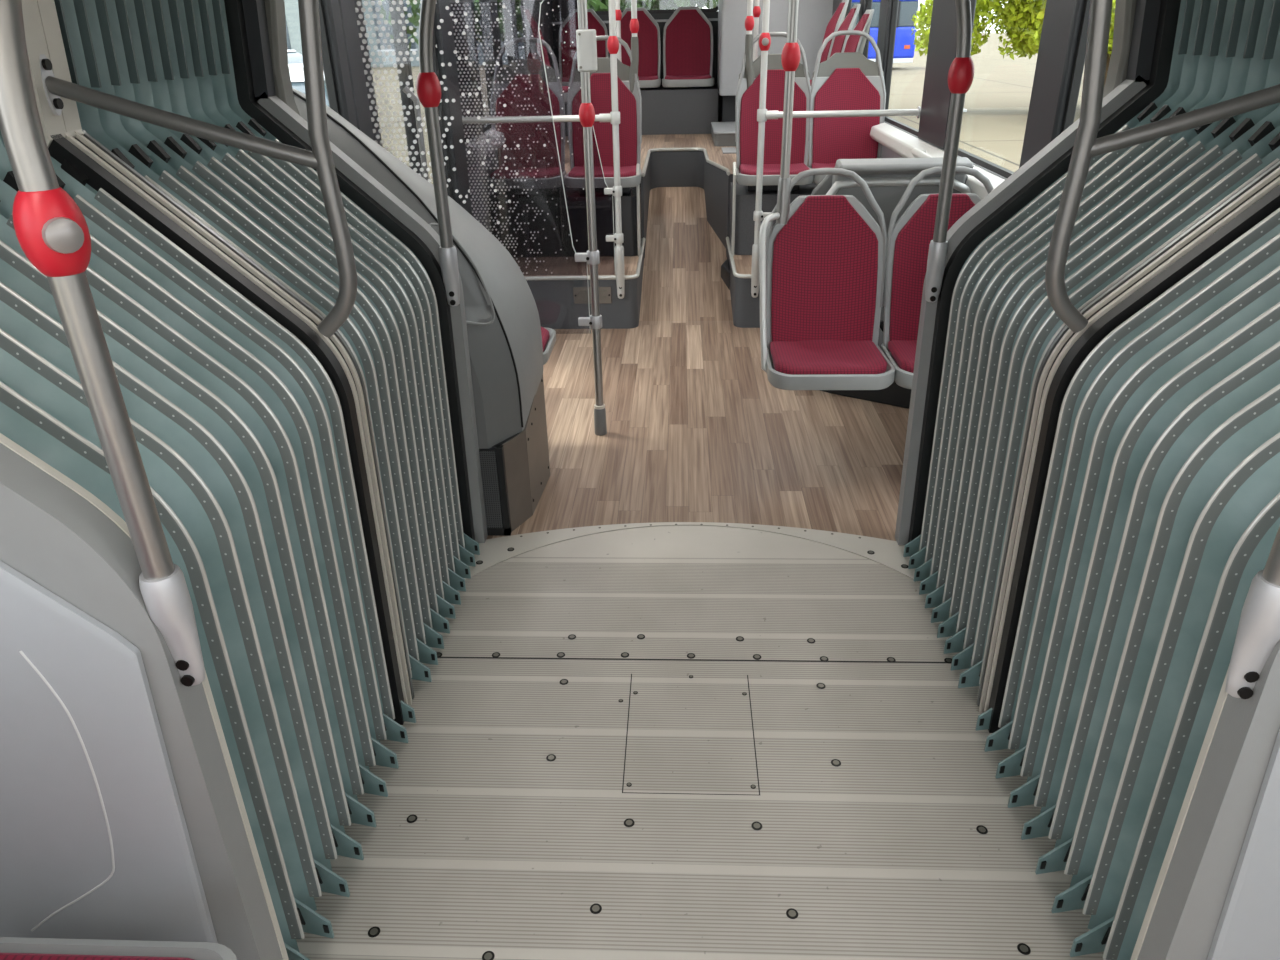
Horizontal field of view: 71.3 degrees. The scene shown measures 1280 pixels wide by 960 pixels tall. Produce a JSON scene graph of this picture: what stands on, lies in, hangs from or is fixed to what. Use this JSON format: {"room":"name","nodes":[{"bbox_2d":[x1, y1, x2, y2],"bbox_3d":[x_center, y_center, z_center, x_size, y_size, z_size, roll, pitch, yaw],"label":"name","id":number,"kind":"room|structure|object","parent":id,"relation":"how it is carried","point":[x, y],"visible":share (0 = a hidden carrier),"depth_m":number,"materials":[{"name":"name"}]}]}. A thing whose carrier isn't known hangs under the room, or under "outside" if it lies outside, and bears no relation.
{"room":"vehicle interior","nodes":[
{"label":"vehicle interior","id":0,"kind":"room"},
{"bbox_2d":[322,0,553,231],"bbox_3d":[-0.963,-2.256,5.635,0.075,2.300,6.600,0,27,3],"label":"wall","id":1,"kind":"structure","parent":0,"point":[460,179],"depth_m":4.66,"materials":[{"name":"grey plastic"}]},
{"bbox_2d":[265,0,299,114],"bbox_3d":[-1.040,-1.416,2.458,0.106,0.920,0.085,0,27,3],"label":"trim","id":2,"kind":"structure","parent":1,"relation":"attached to","point":[275,9],"depth_m":2.54,"materials":[{"name":"plastic"}]},
{"bbox_2d":[318,0,340,115],"bbox_3d":[-1.103,-1.335,2.854,0.025,0.960,0.600,0,27,3],"label":"trim","id":3,"kind":"structure","parent":1,"relation":"in","point":[326,54],"depth_m":3.11,"materials":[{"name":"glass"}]},
{"bbox_2d":[388,0,428,180],"bbox_3d":[-1.027,-1.318,3.923,0.098,2.120,0.575,0,27,3],"label":"door","id":4,"kind":"structure","parent":1,"relation":"in","point":[395,15],"depth_m":3.98,"materials":[{"name":"black glass"}]},
{"bbox_2d":[400,0,452,198],"bbox_3d":[-1.003,-1.576,4.430,0.098,2.120,0.545,0,27,3],"label":"door","id":5,"kind":"structure","parent":1,"relation":"in","point":[435,58],"depth_m":4.46,"materials":[{"name":"metal"}]},
{"bbox_2d":[465,130,505,161],"bbox_3d":[-0.876,-2.486,6.283,0.088,0.095,2.930,0,27,3],"label":"trim","id":6,"kind":"structure","parent":1,"relation":"attached to","point":[497,145],"depth_m":5.21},
{"bbox_2d":[480,0,491,130],"bbox_3d":[-0.981,-2.655,5.450,0.025,0.960,0.470,0,27,3],"label":"window","id":7,"kind":"structure","parent":1,"relation":"in","point":[483,11],"depth_m":5.65,"materials":[{"name":"clear glass"}]},
{"bbox_2d":[504,0,512,64],"bbox_3d":[-0.948,-3.022,6.171,0.025,0.960,0.550,0,27,3],"label":"window","id":8,"kind":"structure","parent":1,"relation":"in","point":[505,1],"depth_m":6.36,"materials":[{"name":"clear glass"}]},
{"bbox_2d":[522,0,529,58],"bbox_3d":[-0.916,-3.362,6.839,0.025,0.960,0.650,0,27,3],"label":"window","id":9,"kind":"structure","parent":1,"relation":"in","point":[523,1],"depth_m":7.13,"materials":[{"name":"clear glass"}]},
{"bbox_2d":[520,5,568,109],"bbox_3d":[-0.607,-3.178,6.722,0.536,0.705,0.469,0,27,3],"label":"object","id":10,"kind":"object","parent":1,"relation":"attached to","point":[531,29],"visible":0.31,"depth_m":6.63,"materials":[{"name":"fabric"}]},
{"bbox_2d":[524,9,550,66],"bbox_3d":[-0.767,-3.211,6.712,0.186,0.580,0.410,0,27,3],"label":"cushion","id":11,"kind":"object","parent":10,"relation":"on","point":[531,29],"depth_m":6.61,"materials":[{"name":"fabric"}]},
{"bbox_2d":[488,163,645,328],"bbox_3d":[-0.468,-1.535,5.663,0.964,0.868,1.062,0,27,3],"label":"seat platform","id":12,"kind":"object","parent":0,"point":[553,296],"depth_m":5.60,"materials":[{"name":"grey plastic"}]},
{"bbox_2d":[486,37,565,194],"bbox_3d":[-0.715,-2.250,5.546,0.473,0.890,0.577,0,27,3],"label":"passenger seat","id":13,"kind":"object","parent":12,"relation":"on","point":[534,67],"visible":0.84,"depth_m":5.65,"materials":[{"name":"fabric"}]},
{"bbox_2d":[490,167,561,178],"bbox_3d":[-0.711,-1.932,5.627,0.419,0.045,0.377,0,27,3],"label":"seat cushion","id":14,"kind":"object","parent":13,"relation":"on","point":[550,172],"depth_m":5.59,"materials":[{"name":"fabric"}]},
{"bbox_2d":[496,74,560,167],"bbox_3d":[-0.708,-2.264,5.695,0.410,0.580,0.186,0,27,3],"label":"cushion","id":15,"kind":"object","parent":13,"relation":"on","point":[538,151],"depth_m":5.68,"materials":[{"name":"fabric"}]},
{"bbox_2d":[462,0,624,298],"bbox_3d":[-0.543,-1.984,4.816,0.881,2.060,0.062,0,27,3],"label":"pole","id":16,"kind":"object","parent":12,"relation":"attached to","point":[613,117],"visible":0.99,"depth_m":4.83,"materials":[{"name":"white metal"}]},
{"bbox_2d":[451,2,615,274],"bbox_3d":[-0.568,-1.835,4.920,0.822,1.420,0.009,0,27,3],"label":"glass screen","id":17,"kind":"object","parent":16,"relation":"attached to","point":[456,12],"visible":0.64,"depth_m":4.88,"materials":[{"name":"glass"}]},
{"bbox_2d":[573,287,610,303],"bbox_3d":[-0.282,-1.093,5.287,0.224,0.100,0.011,0,27,3],"label":"plate","id":18,"kind":"object","parent":12,"relation":"attached to","point":[580,294],"visible":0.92,"depth_m":5.29,"materials":[{"name":"metal"}]},
{"bbox_2d":[564,36,641,193],"bbox_3d":[-0.230,-2.250,5.524,0.473,0.890,0.577,0,27,3],"label":"passenger seat","id":19,"kind":"object","parent":12,"relation":"on","point":[629,104],"visible":0.78,"depth_m":5.63,"materials":[{"name":"fabric"}]},
{"bbox_2d":[568,165,635,177],"bbox_3d":[-0.227,-1.932,5.604,0.419,0.045,0.377,0,27,3],"label":"seat cushion","id":20,"kind":"object","parent":19,"relation":"on","point":[577,171],"depth_m":5.57,"materials":[{"name":"fabric"}]},
{"bbox_2d":[572,73,636,166],"bbox_3d":[-0.223,-2.264,5.672,0.410,0.580,0.186,0,27,3],"label":"cushion","id":21,"kind":"object","parent":19,"relation":"on","point":[600,83],"depth_m":5.65,"materials":[{"name":"fabric"}]},
{"bbox_2d":[629,0,638,92],"bbox_3d":[-0.042,-2.646,5.534,0.059,1.550,0.094,18,33,34],"label":"pole","id":22,"kind":"object","parent":12,"relation":"on","point":[634,24],"visible":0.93,"depth_m":5.51,"materials":[{"name":"white metal"}]},
{"bbox_2d":[551,0,719,121],"bbox_3d":[0.423,-3.751,8.462,2.480,2.250,0.095,0,27,3],"label":"wall","id":23,"kind":"structure","parent":0,"point":[561,13],"depth_m":8.24,"materials":[{"name":"grey plastic"}]},
{"bbox_2d":[558,9,607,85],"bbox_3d":[-0.525,-3.879,8.099,0.469,0.705,0.536,0,27,3],"label":"passenger seat","id":24,"kind":"object","parent":23,"relation":"on","point":[570,24],"visible":0.38,"depth_m":8.19,"materials":[{"name":"fabric"}]},
{"bbox_2d":[621,8,660,89],"bbox_3d":[-0.045,-3.878,8.077,0.469,0.705,0.536,0,27,3],"label":"passenger seat","id":25,"kind":"object","parent":23,"relation":"on","point":[648,34],"visible":0.6,"depth_m":8.17,"materials":[{"name":"fabric"}]},
{"bbox_2d":[595,5,717,14],"bbox_3d":[0.098,-4.452,8.129,1.300,0.365,0.040,0,27,3],"label":"window","id":26,"kind":"structure","parent":23,"relation":"in","point":[715,9],"depth_m":8.18,"materials":[{"name":"clear glass"}]},
{"bbox_2d":[662,6,713,89],"bbox_3d":[0.434,-3.878,8.055,0.469,0.705,0.536,0,27,3],"label":"passenger seat","id":27,"kind":"object","parent":23,"relation":"on","point":[688,33],"visible":0.99,"depth_m":8.15,"materials":[{"name":"fabric"}]},
{"bbox_2d":[665,74,711,79],"bbox_3d":[0.436,-3.652,8.112,0.419,0.045,0.377,0,27,3],"label":"seat cushion","id":28,"kind":"object","parent":27,"relation":"on","point":[667,76],"depth_m":8.11,"materials":[{"name":"fabric"}]},
{"bbox_2d":[666,9,710,75],"bbox_3d":[0.440,-3.984,8.180,0.410,0.580,0.186,0,27,3],"label":"cushion","id":29,"kind":"object","parent":27,"relation":"on","point":[688,31],"depth_m":8.17,"materials":[{"name":"fabric"}]},
{"bbox_2d":[562,151,736,257],"bbox_3d":[0.376,-2.404,7.490,2.480,0.731,3.050,0,27,3],"label":"floor platform","id":30,"kind":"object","parent":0,"point":[664,168],"depth_m":6.95,"materials":[{"name":"grey plastic"}]},
{"bbox_2d":[565,85,735,135],"bbox_3d":[0.414,-3.426,8.271,2.480,0.375,0.630,0,27,3],"label":"wall","id":31,"kind":"structure","parent":0,"point":[665,111],"depth_m":8.07,"materials":[{"name":"grey plastic"}]},
{"bbox_2d":[639,187,732,320],"bbox_3d":[0.326,-1.672,6.416,0.800,0.500,2.270,0,27,3],"label":"floor","id":32,"kind":"structure","parent":0,"point":[682,280],"depth_m":6.16,"materials":[{"name":"brown wood"}]},
{"bbox_2d":[565,134,808,173],"bbox_3d":[0.369,-2.732,7.324,2.480,0.003,3.050,0,27,3],"label":"deck","id":33,"kind":"object","parent":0,"point":[715,153],"visible":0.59,"depth_m":7.39,"materials":[{"name":"brown wood"}]},
{"bbox_2d":[615,0,621,61],"bbox_3d":[-0.159,-3.262,6.714,0.058,1.515,0.058,0,27,3],"label":"pole","id":34,"kind":"object","parent":33,"relation":"on","point":[617,2],"visible":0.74,"depth_m":6.63,"materials":[{"name":"white metal"}]},
{"bbox_2d":[641,147,729,176],"bbox_3d":[0.334,-2.351,6.572,0.596,0.026,1.363,0,27,3],"label":"trim","id":35,"kind":"structure","parent":33,"relation":"attached to","point":[704,150],"depth_m":6.82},
{"bbox_2d":[711,122,735,153],"bbox_3d":[0.894,-2.859,7.426,0.570,0.110,1.330,0,27,3],"label":"box","id":36,"kind":"object","parent":33,"relation":"on","point":[722,133],"visible":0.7,"depth_m":7.27,"materials":[{"name":"grey plastic"}]},
{"bbox_2d":[753,0,760,60],"bbox_3d":[0.858,-3.239,6.622,0.058,1.515,0.058,0,27,3],"label":"pole","id":37,"kind":"object","parent":33,"relation":"on","point":[756,10],"visible":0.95,"depth_m":6.55,"materials":[{"name":"white metal"}]},
{"bbox_2d":[487,321,908,540],"bbox_3d":[0.228,-0.354,4.321,2.480,0.050,2.664,0,27,3],"label":"floor","id":38,"kind":"structure","parent":0,"point":[697,431],"depth_m":3.89,"materials":[{"name":"brown wood"}]},
{"bbox_2d":[292,88,549,535],"bbox_3d":[-0.724,-0.572,3.097,0.686,1.485,0.497,0,27,3],"label":"housing","id":39,"kind":"object","parent":38,"relation":"on","point":[503,320],"visible":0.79,"depth_m":3.06,"materials":[{"name":"grey plastic"}]},
{"bbox_2d":[479,445,511,535],"bbox_3d":[-0.530,0.039,3.144,0.125,0.345,0.030,0,27,3],"label":"grille","id":40,"kind":"object","parent":39,"relation":"attached to","point":[494,459],"depth_m":3.13,"materials":[{"name":"black plastic"}]},
{"bbox_2d":[541,327,555,364],"bbox_3d":[-0.602,-0.726,3.550,0.482,0.564,0.366,0,27,3],"label":"passenger seat","id":41,"kind":"object","parent":39,"relation":"attached to","point":[548,334],"visible":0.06,"depth_m":3.64,"materials":[{"name":"fabric"}]},
{"bbox_2d":[541,327,548,350],"bbox_3d":[-0.552,-0.563,3.630,0.339,0.036,0.327,0,27,3],"label":"seat cushion","id":42,"kind":"object","parent":41,"relation":"on","point":[544,331],"depth_m":3.66,"materials":[{"name":"fabric"}]},
{"bbox_2d":[575,0,606,435],"bbox_3d":[-0.212,-1.213,3.492,0.121,2.250,0.062,0,27,3],"label":"pole","id":43,"kind":"object","parent":38,"relation":"on","point":[585,37],"visible":1,"depth_m":3.52,"materials":[{"name":"metal"}]},
{"bbox_2d":[355,0,590,333],"bbox_3d":[-0.633,-1.289,3.483,0.825,1.490,0.009,0,27,3],"label":"glass screen","id":44,"kind":"object","parent":43,"relation":"attached to","point":[370,9],"visible":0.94,"depth_m":3.39,"materials":[{"name":"glass"}]},
{"bbox_2d":[224,0,1180,544],"bbox_3d":[0.149,-0.817,2.609,2.548,2.330,0.090,0,27,3],"label":"frame","id":45,"kind":"object","parent":38,"relation":"on","point":[1155,21],"visible":0.87,"depth_m":2.61,"materials":[{"name":"grey plastic"}]},
{"bbox_2d":[54,0,479,681],"bbox_3d":[-0.516,-0.629,2.245,1.295,2.351,0.795,0,27,3],"label":"bellows","id":46,"kind":"object","parent":45,"relation":"attached to","point":[173,56],"visible":0.84,"depth_m":2.26,"materials":[{"name":"rubber"}]},
{"bbox_2d":[416,0,459,305],"bbox_3d":[-0.505,-1.155,2.434,0.232,1.386,0.067,0,27,3],"label":"pole","id":47,"kind":"object","parent":45,"relation":"attached to","point":[428,87],"visible":1,"depth_m":2.53,"materials":[{"name":"grey metal"}]},
{"bbox_2d":[925,0,973,301],"bbox_3d":[0.780,-1.154,2.375,0.232,1.386,0.067,0,27,3],"label":"pole","id":48,"kind":"object","parent":45,"relation":"attached to","point":[961,70],"visible":1,"depth_m":2.47,"materials":[{"name":"grey metal"}]},
{"bbox_2d":[903,0,1279,687],"bbox_3d":[0.778,-0.628,2.185,1.295,2.351,0.795,0,27,3],"label":"bellows","id":49,"kind":"object","parent":45,"relation":"attached to","point":[1136,200],"visible":0.81,"depth_m":2.23,"materials":[{"name":"rubber"}]},
{"bbox_2d":[820,292,911,408],"bbox_3d":[1.142,-0.573,4.215,0.635,0.400,1.280,0,27,3],"label":"box","id":50,"kind":"object","parent":38,"relation":"on","point":[895,395],"visible":0.04,"depth_m":4.20,"materials":[{"name":"black plastic"}]},
{"bbox_2d":[766,168,894,389],"bbox_3d":[0.722,-0.747,3.412,0.473,0.780,0.554,0,27,3],"label":"passenger seat","id":51,"kind":"object","parent":50,"relation":"on","point":[825,267],"visible":0.97,"depth_m":3.51,"materials":[{"name":"fabric"}]},
{"bbox_2d":[759,0,799,372],"bbox_3d":[0.496,-1.288,3.187,0.111,1.868,0.295,5,28,12],"label":"pole","id":52,"kind":"object","parent":51,"relation":"on","point":[790,57],"visible":0.97,"depth_m":3.34,"materials":[{"name":"metal"}]},
{"bbox_2d":[776,177,790,223],"bbox_3d":[0.549,-1.065,3.416,0.051,0.175,0.055,0,27,3],"label":"socket","id":53,"kind":"object","parent":52,"relation":"attached to","point":[784,183],"depth_m":3.40,"materials":[{"name":"grey metal"}]},
{"bbox_2d":[771,195,877,341],"bbox_3d":[0.728,-0.815,3.546,0.410,0.580,0.186,0,27,3],"label":"cushion","id":54,"kind":"object","parent":51,"relation":"on","point":[824,260],"depth_m":3.53,"materials":[{"name":"fabric"}]},
{"bbox_2d":[770,340,886,374],"bbox_3d":[0.725,-0.483,3.478,0.419,0.045,0.377,0,27,3],"label":"seat cushion","id":55,"kind":"object","parent":51,"relation":"on","point":[787,357],"depth_m":3.44,"materials":[{"name":"fabric"}]},
{"bbox_2d":[811,157,973,231],"bbox_3d":[1.070,-0.985,3.789,0.690,0.724,0.210,0,27,3],"label":"handle","id":56,"kind":"object","parent":50,"relation":"on","point":[887,179],"visible":0.37,"depth_m":3.64,"materials":[{"name":"grey plastic"}]},
{"bbox_2d":[881,166,993,388],"bbox_3d":[1.192,-0.746,3.390,0.473,0.780,0.554,0,27,3],"label":"passenger seat","id":57,"kind":"object","parent":50,"relation":"on","point":[909,239],"visible":0.4,"depth_m":3.48,"materials":[{"name":"fabric"}]},
{"bbox_2d":[888,340,916,372],"bbox_3d":[1.194,-0.483,3.457,0.419,0.045,0.377,0,27,3],"label":"seat cushion","id":58,"kind":"object","parent":57,"relation":"on","point":[901,353],"depth_m":3.45,"materials":[{"name":"fabric"}]},
{"bbox_2d":[890,194,974,340],"bbox_3d":[1.198,-0.815,3.525,0.410,0.580,0.186,0,27,3],"label":"cushion","id":59,"kind":"object","parent":57,"relation":"on","point":[911,236],"depth_m":3.49,"materials":[{"name":"fabric"}]},
{"bbox_2d":[296,526,1104,959],"bbox_3d":[0.139,0.619,2.415,1.600,0.064,1.892,0,27,3],"label":"floor","id":60,"kind":"structure","parent":0,"point":[659,742],"depth_m":2.14,"materials":[{"name":"metal"}]},
{"bbox_2d":[0,433,1279,959],"bbox_3d":[0.077,-0.030,1.062,2.682,2.330,0.082,0,27,3],"label":"frame","id":61,"kind":"object","parent":60,"relation":"on","point":[55,532],"visible":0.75,"depth_m":1.24,"materials":[{"name":"grey plastic"}]},
{"bbox_2d":[0,0,204,686],"bbox_3d":[-0.548,-0.355,0.904,0.232,1.426,0.071,0,27,3],"label":"pole","id":62,"kind":"object","parent":61,"relation":"attached to","point":[51,229],"visible":0.99,"depth_m":0.98,"materials":[{"name":"metal"}]},
{"bbox_2d":[0,131,415,959],"bbox_3d":[-0.553,-0.238,1.472,1.297,2.353,0.791,0,27,3],"label":"bellows","id":63,"kind":"object","parent":61,"relation":"attached to","point":[238,427],"visible":0.88,"depth_m":1.65,"materials":[{"name":"rubber"}]},
{"bbox_2d":[976,208,1279,959],"bbox_3d":[0.743,-0.236,1.412,1.297,2.353,0.791,0,27,3],"label":"bellows","id":64,"kind":"object","parent":61,"relation":"attached to","point":[1159,515],"visible":0.97,"depth_m":1.62,"materials":[{"name":"rubber"}]},
{"bbox_2d":[1225,526,1279,698],"bbox_3d":[0.686,-0.354,0.849,0.232,1.426,0.067,0,27,3],"label":"mount","id":65,"kind":"object","parent":61,"relation":"attached to","point":[1258,632],"visible":1,"depth_m":1.10,"materials":[{"name":"metal"}]},
{"bbox_2d":[21,0,1279,732],"bbox_3d":[0.113,-0.429,1.821,2.592,2.352,0.119,0,27,3],"label":"frame","id":66,"kind":"object","parent":60,"relation":"on","point":[65,138],"visible":0.72,"depth_m":1.86,"materials":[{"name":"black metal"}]},
{"bbox_2d":[39,0,356,337],"bbox_3d":[-0.851,-0.819,1.645,0.556,1.155,0.036,0,27,3],"label":"handrail","id":67,"kind":"object","parent":66,"relation":"attached to","point":[320,158],"visible":1,"depth_m":1.71,"materials":[{"name":"grey metal"}]},
{"bbox_2d":[1045,0,1279,332],"bbox_3d":[1.057,-0.817,1.556,0.556,1.155,0.036,0,27,3],"label":"handrail","id":68,"kind":"object","parent":66,"relation":"attached to","point":[1086,145],"visible":1,"depth_m":1.64,"materials":[{"name":"grey metal"}]},
{"bbox_2d":[464,522,920,582],"bbox_3d":[0.169,0.283,3.066,1.600,0.053,0.473,0,27,3],"label":"plate","id":69,"kind":"object","parent":60,"relation":"on","point":[888,553],"visible":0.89,"depth_m":3.15,"materials":[{"name":"metal"}]},
{"bbox_2d":[721,162,816,327],"bbox_3d":[1.026,-1.533,5.594,1.005,0.868,1.062,0,27,3],"label":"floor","id":70,"kind":"structure","parent":0,"point":[736,270],"depth_m":5.54,"materials":[{"name":"grey plastic"}]},
{"bbox_2d":[721,260,729,289],"bbox_3d":[0.565,-1.349,5.969,0.050,0.180,0.388,0,27,3],"label":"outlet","id":71,"kind":"object","parent":70,"relation":"attached to","point":[725,267],"depth_m":5.87,"materials":[{"name":"plastic"}]},
{"bbox_2d":[745,0,753,88],"bbox_3d":[0.679,-2.645,5.499,0.058,1.550,0.095,-13,29,-22],"label":"pole","id":72,"kind":"object","parent":70,"relation":"on","point":[749,21],"visible":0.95,"depth_m":5.48,"materials":[{"name":"white metal"}]},
{"bbox_2d":[735,32,813,191],"bbox_3d":[0.829,-2.248,5.475,0.473,0.890,0.577,0,27,3],"label":"passenger seat","id":73,"kind":"object","parent":70,"relation":"on","point":[747,100],"visible":0.77,"depth_m":5.58,"materials":[{"name":"fabric"}]},
{"bbox_2d":[740,69,805,164],"bbox_3d":[0.836,-2.263,5.623,0.410,0.580,0.186,0,27,3],"label":"cushion","id":74,"kind":"object","parent":73,"relation":"on","point":[749,98],"depth_m":5.61,"materials":[{"name":"fabric"}]},
{"bbox_2d":[739,163,808,174],"bbox_3d":[0.832,-1.931,5.555,0.419,0.045,0.377,0,27,3],"label":"seat cushion","id":75,"kind":"object","parent":73,"relation":"on","point":[744,168],"depth_m":5.54,"materials":[{"name":"fabric"}]},
{"bbox_2d":[751,0,920,297],"bbox_3d":[1.053,-1.981,4.739,0.864,2.060,0.070,0,27,3],"label":"pole","id":76,"kind":"object","parent":70,"relation":"attached to","point":[763,114],"visible":0.95,"depth_m":4.75,"materials":[{"name":"grey metal"}]},
{"bbox_2d":[808,30,885,184],"bbox_3d":[1.283,-2.248,5.454,0.473,0.890,0.577,0,27,3],"label":"passenger seat","id":77,"kind":"object","parent":70,"relation":"on","point":[846,80],"visible":0.64,"depth_m":5.56,"materials":[{"name":"fabric"}]},
{"bbox_2d":[812,163,835,168],"bbox_3d":[1.287,-1.930,5.535,0.419,0.045,0.377,0,27,3],"label":"seat cushion","id":78,"kind":"object","parent":77,"relation":"on","point":[814,165],"depth_m":5.61,"materials":[{"name":"fabric"}]},
{"bbox_2d":[812,68,879,163],"bbox_3d":[1.290,-2.262,5.602,0.410,0.580,0.186,0,27,3],"label":"cushion","id":79,"kind":"object","parent":77,"relation":"on","point":[833,89],"depth_m":5.58,"materials":[{"name":"fabric"}]},
{"bbox_2d":[717,0,832,95],"bbox_3d":[1.167,-4.049,7.824,0.935,1.190,0.800,0,27,3],"label":"wall","id":80,"kind":"structure","parent":0,"point":[814,16],"depth_m":7.52,"materials":[{"name":"grey plastic"}]},
{"bbox_2d":[832,0,1084,179],"bbox_3d":[1.544,-2.253,5.519,0.065,2.300,6.600,0,27,3],"label":"window frame","id":81,"kind":"structure","parent":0,"point":[1062,19],"depth_m":3.25,"materials":[{"name":"grey plastic"}]},
{"bbox_2d":[810,0,848,85],"bbox_3d":[1.296,-3.275,6.830,0.536,0.705,0.469,0,27,3],"label":"passenger seat","id":82,"kind":"object","parent":81,"relation":"attached to","point":[838,17],"visible":0.32,"depth_m":6.74,"materials":[{"name":"fabric"}]},
{"bbox_2d":[820,2,844,62],"bbox_3d":[1.454,-3.308,6.806,0.186,0.580,0.410,0,27,3],"label":"cushion","id":83,"kind":"object","parent":82,"relation":"on","point":[838,17],"depth_m":6.77,"materials":[{"name":"fabric"}]},
{"bbox_2d":[830,4,860,56],"bbox_3d":[1.276,-3.009,6.405,0.536,0.705,0.469,0,27,3],"label":"passenger seat","id":84,"kind":"object","parent":81,"relation":"attached to","point":[849,23],"visible":0.2,"depth_m":6.32,"materials":[{"name":"fabric"}]},
{"bbox_2d":[844,9,873,52],"bbox_3d":[1.256,-2.746,5.978,0.536,0.705,0.469,0,27,3],"label":"passenger seat","id":85,"kind":"object","parent":81,"relation":"attached to","point":[855,43],"visible":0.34,"depth_m":5.83,"materials":[{"name":"fabric"}]},
{"bbox_2d":[863,0,870,56],"bbox_3d":[1.571,-2.986,5.988,0.025,0.960,0.600,0,27,3],"label":"window","id":86,"kind":"structure","parent":81,"relation":"in","point":[868,1],"depth_m":6.26,"materials":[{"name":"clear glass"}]},
{"bbox_2d":[884,0,918,135],"bbox_3d":[1.526,-2.492,5.017,0.025,0.960,1.080,0,27,3],"label":"window","id":87,"kind":"structure","parent":81,"relation":"in","point":[894,122],"depth_m":5.48,"materials":[{"name":"clear glass"}]},
{"bbox_2d":[911,148,934,157],"bbox_3d":[1.357,-1.517,4.218,0.077,0.064,0.472,0,27,3],"label":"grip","id":88,"kind":"object","parent":81,"relation":"attached to","point":[918,153],"visible":0.46,"depth_m":4.24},
{"bbox_2d":[870,122,1004,198],"bbox_3d":[1.463,-1.947,5.117,0.088,0.095,5.300,0,27,3],"label":"trim","id":89,"kind":"structure","parent":81,"relation":"attached to","point":[896,140],"depth_m":4.71,"materials":[{"name":"plastic"}]},
{"bbox_2d":[958,0,1013,177],"bbox_3d":[1.460,-1.769,3.597,0.025,0.960,1.030,0,27,3],"label":"window","id":90,"kind":"structure","parent":81,"relation":"in","point":[1004,172],"depth_m":3.81,"materials":[{"name":"clear glass"}]},
{"bbox_2d":[1061,0,1089,132],"bbox_3d":[1.417,-1.302,2.679,0.025,0.960,0.470,0,27,3],"label":"window","id":91,"kind":"structure","parent":81,"relation":"in","point":[1080,53],"depth_m":2.91,"materials":[{"name":"clear glass"}]},
{"bbox_2d":[1103,0,1136,97],"bbox_3d":[1.321,-1.413,2.349,0.106,0.920,0.085,0,27,3],"label":"window","id":92,"kind":"structure","parent":81,"relation":"attached to","point":[1124,9],"depth_m":2.44,"materials":[{"name":"glass"}]},
{"bbox_3d":[0.014,1.981,-0.267,2.480,0.050,4.130,0,27,3],"label":"floor","id":93,"kind":"structure","parent":0,"visible":0},
{"bbox_2d":[0,561,217,942],"bbox_3d":[-0.903,0.423,1.284,0.493,1.360,0.014,0,27,3],"label":"housing","id":94,"kind":"object","parent":93,"relation":"on","point":[95,842],"visible":1,"depth_m":1.29,"materials":[{"name":"grey plastic"}]},
{"bbox_2d":[1207,729,1279,959],"bbox_3d":[1.072,0.424,1.193,0.493,1.360,0.012,0,27,3],"label":"housing","id":95,"kind":"object","parent":93,"relation":"on","point":[1248,928],"visible":1,"depth_m":1.28,"materials":[{"name":"grey plastic"}]},
{"bbox_3d":[-0.899,1.042,1.190,0.520,0.342,0.380,0,27,3],"label":"floor","id":96,"kind":"structure","parent":0,"visible":0},
{"bbox_2d":[0,937,236,959],"bbox_3d":[-0.796,0.546,0.916,0.473,0.780,0.554,0,27,3],"label":"passenger seat","id":97,"kind":"object","parent":96,"relation":"on","point":[11,948],"visible":1,"depth_m":1.27,"materials":[{"name":"fabric"}]},
{"bbox_2d":[0,953,193,959],"bbox_3d":[-0.788,0.754,1.089,0.419,0.045,0.377,0,27,3],"label":"seat cushion","id":98,"kind":"object","parent":97,"relation":"on","point":[3,956],"depth_m":1.25,"materials":[{"name":"fabric"}]},
{"label":"outside","id":99,"kind":"structure","parent":0,"visible":0},
{"bbox_2d":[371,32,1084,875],"bbox_3d":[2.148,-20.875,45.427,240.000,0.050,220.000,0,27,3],"label":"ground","id":100,"kind":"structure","parent":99,"point":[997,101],"depth_m":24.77,"materials":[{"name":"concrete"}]},
{"bbox_2d":[287,50,303,70],"bbox_3d":[-13.434,-15.234,33.303,4.293,1.490,1.790,7,28,16],"label":"car","id":101,"kind":"object","parent":100,"relation":"on","point":[295,59],"visible":0.02,"depth_m":32.70,"materials":[{"name":"white paint"}]},
{"bbox_2d":[289,71,328,106],"bbox_3d":[-4.993,-4.894,12.567,1.790,1.490,4.293,-6,27,-10],"label":"car","id":102,"kind":"object","parent":100,"relation":"on","point":[297,77],"visible":0.02,"depth_m":11.98,"materials":[{"name":"white paint"}]},
{"bbox_2d":[284,0,524,66],"bbox_3d":[-27.219,-31.008,59.611,44.600,6.350,8.600,0,27,3],"label":"building","id":103,"kind":"structure","parent":100,"relation":"on","point":[293,33],"depth_m":56.16,"materials":[{"name":"plastic"}]},
{"bbox_2d":[380,0,717,50],"bbox_3d":[-0.869,-13.938,19.866,9.888,10.850,7.888,0,27,3],"label":"tree","id":104,"kind":"object","parent":100,"relation":"on","point":[596,5],"visible":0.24,"depth_m":20.56,"materials":[{"name":"green plant"}]},
{"bbox_2d":[851,0,918,62],"bbox_3d":[9.542,-20.459,40.801,5.600,3.100,2.540,0,27,3],"label":"coach","id":105,"kind":"object","parent":100,"relation":"on","point":[904,48],"visible":0.18,"depth_m":39.58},
{"bbox_2d":[911,0,1115,85],"bbox_3d":[9.586,-11.418,19.428,7.446,6.344,5.966,0,27,3],"label":"tree","id":106,"kind":"object","parent":100,"relation":"on","point":[1022,20],"visible":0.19,"depth_m":20.05,"materials":[{"name":"green plant"}]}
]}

